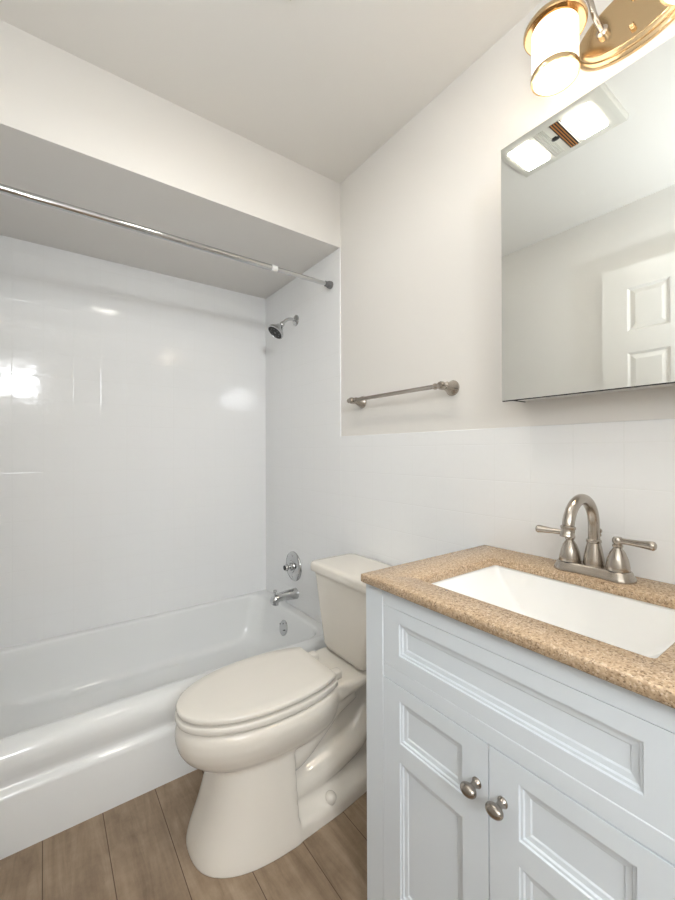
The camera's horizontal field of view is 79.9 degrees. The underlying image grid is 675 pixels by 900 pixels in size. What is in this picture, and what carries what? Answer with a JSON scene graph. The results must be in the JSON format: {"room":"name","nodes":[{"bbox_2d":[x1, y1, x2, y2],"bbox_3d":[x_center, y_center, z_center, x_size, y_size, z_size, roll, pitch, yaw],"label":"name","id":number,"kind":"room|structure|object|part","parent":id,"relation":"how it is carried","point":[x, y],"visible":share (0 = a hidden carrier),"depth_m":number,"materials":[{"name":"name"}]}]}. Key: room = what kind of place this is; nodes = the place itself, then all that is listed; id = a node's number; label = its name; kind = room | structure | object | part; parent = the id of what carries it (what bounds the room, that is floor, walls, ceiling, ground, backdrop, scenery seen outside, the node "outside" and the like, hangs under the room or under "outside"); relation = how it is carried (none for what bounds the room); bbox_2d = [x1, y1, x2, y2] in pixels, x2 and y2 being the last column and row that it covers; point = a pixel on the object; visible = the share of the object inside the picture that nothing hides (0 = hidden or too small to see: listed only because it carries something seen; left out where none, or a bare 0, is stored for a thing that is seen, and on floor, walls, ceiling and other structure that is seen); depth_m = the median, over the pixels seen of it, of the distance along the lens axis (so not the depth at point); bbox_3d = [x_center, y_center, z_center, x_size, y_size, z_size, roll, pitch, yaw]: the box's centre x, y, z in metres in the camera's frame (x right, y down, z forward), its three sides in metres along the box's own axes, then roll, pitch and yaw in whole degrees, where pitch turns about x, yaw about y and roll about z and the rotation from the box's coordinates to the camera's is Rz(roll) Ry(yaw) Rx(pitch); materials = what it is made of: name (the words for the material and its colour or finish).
{"room":"bathroom","nodes":[
{"label":"bathroom","id":0,"kind":"room"},
{"bbox_2d":[0,20,339,298],"bbox_3d":[-0.813,-1.091,1.764,1.475,0.300,0.782,0,0,-36],"label":"soffit","id":1,"kind":"structure","parent":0,"point":[73,131],"depth_m":1.52,"materials":[{"name":"white paint"}]},
{"bbox_2d":[0,769,366,899],"bbox_3d":[-0.048,1.176,0.168,2.320,0.050,4.440,0,0,-36],"label":"floor","id":2,"kind":"structure","parent":0,"point":[135,849],"depth_m":1.13,"materials":[{"name":"brown wood"}]},
{"bbox_2d":[0,590,326,859],"bbox_3d":[-0.798,1.010,1.744,1.461,0.297,0.797,0,0,-36],"label":"bathtub","id":3,"kind":"object","parent":2,"relation":"on","point":[87,717],"visible":0.66,"depth_m":1.72,"materials":[{"name":"white ceramic"}]},
{"bbox_3d":[-0.289,0.955,2.166,0.025,0.079,0.080,0,0,-36],"label":"overflow plate","id":4,"kind":"part","parent":3,"relation":"part of","materials":[{"name":"silver metal"}]},
{"bbox_2d":[175,553,391,877],"bbox_3d":[-0.128,0.802,1.369,0.802,0.706,0.434,0,0,-36],"label":"toilet","id":5,"kind":"object","parent":2,"relation":"on","point":[278,738],"visible":0.89,"depth_m":1.20,"materials":[{"name":"white ceramic"}]},
{"bbox_3d":[-0.262,0.742,1.281,0.474,0.020,0.310,0,0,-36],"label":"lid","id":6,"kind":"part","parent":5,"relation":"part of","materials":[{"name":"white plastic"}]},
{"bbox_3d":[-0.260,0.769,1.282,0.485,0.020,0.316,0,0,-36],"label":"seat","id":7,"kind":"part","parent":5,"relation":"part of","materials":[{"name":"white plastic"}]},
{"bbox_3d":[-0.139,0.963,1.365,0.778,0.384,0.334,0,0,-36],"label":"bowl","id":8,"kind":"part","parent":5,"relation":"part of","materials":[{"name":"white ceramic"}]},
{"bbox_3d":[0.100,0.627,1.535,0.215,0.286,0.414,0,0,-36],"label":"tank","id":9,"kind":"part","parent":5,"relation":"part of","materials":[{"name":"white ceramic"}]},
{"bbox_3d":[0.101,0.467,1.537,0.234,0.037,0.434,0,0,-36],"label":"tank lid","id":10,"kind":"part","parent":5,"relation":"part of","materials":[{"name":"white ceramic"}]},
{"bbox_2d":[366,584,674,899],"bbox_3d":[0.446,0.733,0.840,0.515,0.837,0.669,0,0,-36],"label":"vanity cabinet","id":11,"kind":"object","parent":2,"relation":"on","point":[498,768],"visible":0.99,"depth_m":0.69,"materials":[{"name":"white paint"}]},
{"bbox_3d":[0.194,0.781,0.826,0.019,0.519,0.271,0,0,-36],"label":"door","id":12,"kind":"part","parent":11,"relation":"part of","materials":[{"name":"white paint"}]},
{"bbox_3d":[0.238,0.603,0.719,0.036,0.022,0.032,0,0,-36],"label":"knob","id":13,"kind":"part","parent":11,"relation":"part of","materials":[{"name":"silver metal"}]},
{"bbox_3d":[0.268,0.603,0.678,0.036,0.022,0.032,0,0,-36],"label":"knob","id":14,"kind":"part","parent":11,"relation":"part of","materials":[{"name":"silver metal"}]},
{"bbox_2d":[361,545,674,708],"bbox_3d":[0.454,0.304,0.843,0.499,0.020,0.672,0,0,-36],"label":"countertop","id":15,"kind":"structure","parent":11,"relation":"on","point":[651,678],"depth_m":0.75,"materials":[{"name":"beige stone"}]},
{"bbox_2d":[431,565,674,657],"bbox_3d":[0.440,0.380,0.837,0.353,0.130,0.488,0,0,-36],"label":"sink basin","id":16,"kind":"object","parent":15,"relation":"in","point":[646,629],"visible":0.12,"depth_m":0.93,"materials":[{"name":"white ceramic"}]},
{"bbox_2d":[535,494,656,584],"bbox_3d":[0.593,0.197,0.947,0.189,0.193,0.190,0,0,9],"label":"faucet","id":17,"kind":"object","parent":15,"relation":"on","point":[617,569],"visible":1,"depth_m":0.93,"materials":[{"name":"silver metal"}]},
{"bbox_3d":[0.546,0.204,1.024,0.079,0.020,0.020,0,0,39],"label":"lever","id":18,"kind":"part","parent":17,"relation":"part of","materials":[{"name":"silver metal"}]},
{"bbox_3d":[0.575,0.235,0.997,0.048,0.077,0.048,0,0,-36],"label":"handle","id":19,"kind":"part","parent":17,"relation":"part of","materials":[{"name":"silver metal"}]},
{"bbox_3d":[0.559,0.187,0.922,0.171,0.173,0.045,0,0,-36],"label":"spout","id":20,"kind":"part","parent":17,"relation":"part of","materials":[{"name":"silver metal"}]},
{"bbox_3d":[0.605,0.283,0.956,0.066,0.022,0.174,0,0,-36],"label":"plate","id":21,"kind":"part","parent":17,"relation":"part of","materials":[{"name":"silver metal"}]},
{"bbox_3d":[0.635,0.234,0.914,0.048,0.077,0.048,0,0,-36],"label":"handle","id":22,"kind":"part","parent":17,"relation":"part of","materials":[{"name":"silver metal"}]},
{"bbox_3d":[0.652,0.203,0.879,0.020,0.020,0.079,0,0,-22],"label":"lever","id":23,"kind":"part","parent":17,"relation":"part of","materials":[{"name":"silver metal"}]},
{"bbox_3d":[0.355,0.780,0.605,0.019,0.519,0.271,0,0,-36],"label":"door","id":24,"kind":"part","parent":11,"relation":"part of","materials":[{"name":"white paint"}]},
{"bbox_2d":[0,0,542,183],"bbox_3d":[-0.056,-1.274,0.177,2.320,0.050,4.440,0,0,-36],"label":"ceiling","id":25,"kind":"structure","parent":0,"point":[320,85],"depth_m":1.26,"materials":[{"name":"white paint"}]},
{"bbox_2d":[340,0,674,583],"bbox_3d":[0.386,-0.046,1.451,0.106,2.400,2.890,0,0,-36],"label":"wall","id":26,"kind":"structure","parent":0,"point":[420,218],"depth_m":1.33,"materials":[{"name":"white paint"}]},
{"bbox_2d":[265,248,340,623],"bbox_3d":[-0.215,0.109,2.191,0.006,2.100,0.785,0,0,-36],"label":"wall tile","id":27,"kind":"structure","parent":26,"relation":"attached to","point":[303,367],"depth_m":2.13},
{"bbox_2d":[268,315,298,338],"bbox_3d":[-0.292,-0.664,2.152,0.163,0.146,0.091,0,0,-36],"label":"shower","id":28,"kind":"object","parent":27,"relation":"attached to","point":[276,330],"visible":1,"depth_m":2.13,"materials":[{"name":"silver metal"}]},
{"bbox_3d":[-0.265,-0.692,2.172,0.086,0.050,0.017,0,0,-36],"label":"arm","id":29,"kind":"part","parent":28,"relation":"part of","materials":[{"name":"silver metal"}]},
{"bbox_2d":[270,588,298,605],"bbox_3d":[-0.286,0.779,2.159,0.148,0.082,0.060,0,0,-36],"label":"tub spout","id":30,"kind":"object","parent":27,"relation":"attached to","point":[291,594],"visible":1,"depth_m":2.14,"materials":[{"name":"silver metal"}]},
{"bbox_2d":[283,551,301,580],"bbox_3d":[-0.264,0.639,2.201,0.062,0.160,0.160,0,0,-36],"label":"shower valve","id":31,"kind":"object","parent":27,"relation":"attached to","point":[293,567],"visible":1,"depth_m":2.19,"materials":[{"name":"silver metal"}]},
{"bbox_3d":[-0.270,0.639,2.196,0.042,0.044,0.044,0,0,-36],"label":"handle","id":32,"kind":"part","parent":31,"relation":"part of","materials":[{"name":"silver metal"}]},
{"bbox_2d":[347,380,458,407],"bbox_3d":[0.221,-0.208,1.537,0.074,0.053,0.538,0,0,-36],"label":"towel bar","id":33,"kind":"object","parent":26,"relation":"attached to","point":[451,388],"visible":1,"depth_m":1.42,"materials":[{"name":"silver metal"}]},
{"bbox_3d":[0.080,-0.207,1.730,0.074,0.053,0.053,0,0,-36],"label":"post","id":34,"kind":"part","parent":33,"relation":"part of","materials":[{"name":"silver metal"}]},
{"bbox_3d":[0.362,-0.209,1.344,0.074,0.053,0.053,0,0,-36],"label":"post","id":35,"kind":"part","parent":33,"relation":"part of","materials":[{"name":"silver metal"}]},
{"bbox_2d":[501,35,674,401],"bbox_3d":[0.651,-0.481,0.922,0.100,0.695,0.540,0,0,-36],"label":"medicine cabinet","id":36,"kind":"object","parent":26,"relation":"attached to","point":[588,192],"visible":1,"depth_m":0.93,"materials":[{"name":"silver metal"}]},
{"bbox_2d":[523,0,674,96],"bbox_3d":[0.622,-1.013,0.886,0.188,0.224,0.396,0,0,-36],"label":"vanity light","id":37,"kind":"object","parent":26,"relation":"attached to","point":[551,37],"visible":1,"depth_m":0.95,"materials":[{"name":"gold metal"}]},
{"bbox_3d":[0.526,-0.961,0.976,0.101,0.117,0.101,0,0,-36],"label":"lamp shade","id":38,"kind":"part","parent":37,"relation":"part of","materials":[{"name":"white glass"}]},
{"bbox_3d":[0.586,-1.061,0.967,0.133,0.127,0.036,0,0,-3],"label":"arm","id":39,"kind":"part","parent":37,"relation":"part of","materials":[{"name":"silver metal"}]},
{"bbox_3d":[-1.110,-0.039,2.087,1.575,2.400,0.100,0,0,-36],"label":"wall","id":40,"kind":"structure","parent":0,"visible":0},
{"bbox_2d":[0,235,265,648],"bbox_3d":[-1.038,0.111,2.073,1.463,2.100,0.006,0,0,-36],"label":"wall tile","id":41,"kind":"structure","parent":40,"relation":"attached to","point":[133,400],"depth_m":2.03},
{"bbox_3d":[-0.855,-0.045,0.485,0.100,2.400,2.790,0,0,-36],"label":"wall","id":42,"kind":"structure","parent":0,"visible":0},
{"bbox_3d":[-1.402,0.109,1.326,0.006,2.100,0.785,0,0,-36],"label":"wall tile","id":43,"kind":"structure","parent":42,"relation":"attached to","visible":0},
{"bbox_2d":[0,183,332,288],"bbox_3d":[-0.621,-0.789,1.501,1.463,0.036,0.036,0,0,-36],"label":"shower curtain rod","id":44,"kind":"object","parent":43,"relation":"attached to","point":[4,189],"visible":1,"depth_m":1.44,"materials":[{"name":"silver metal"}]}
]}

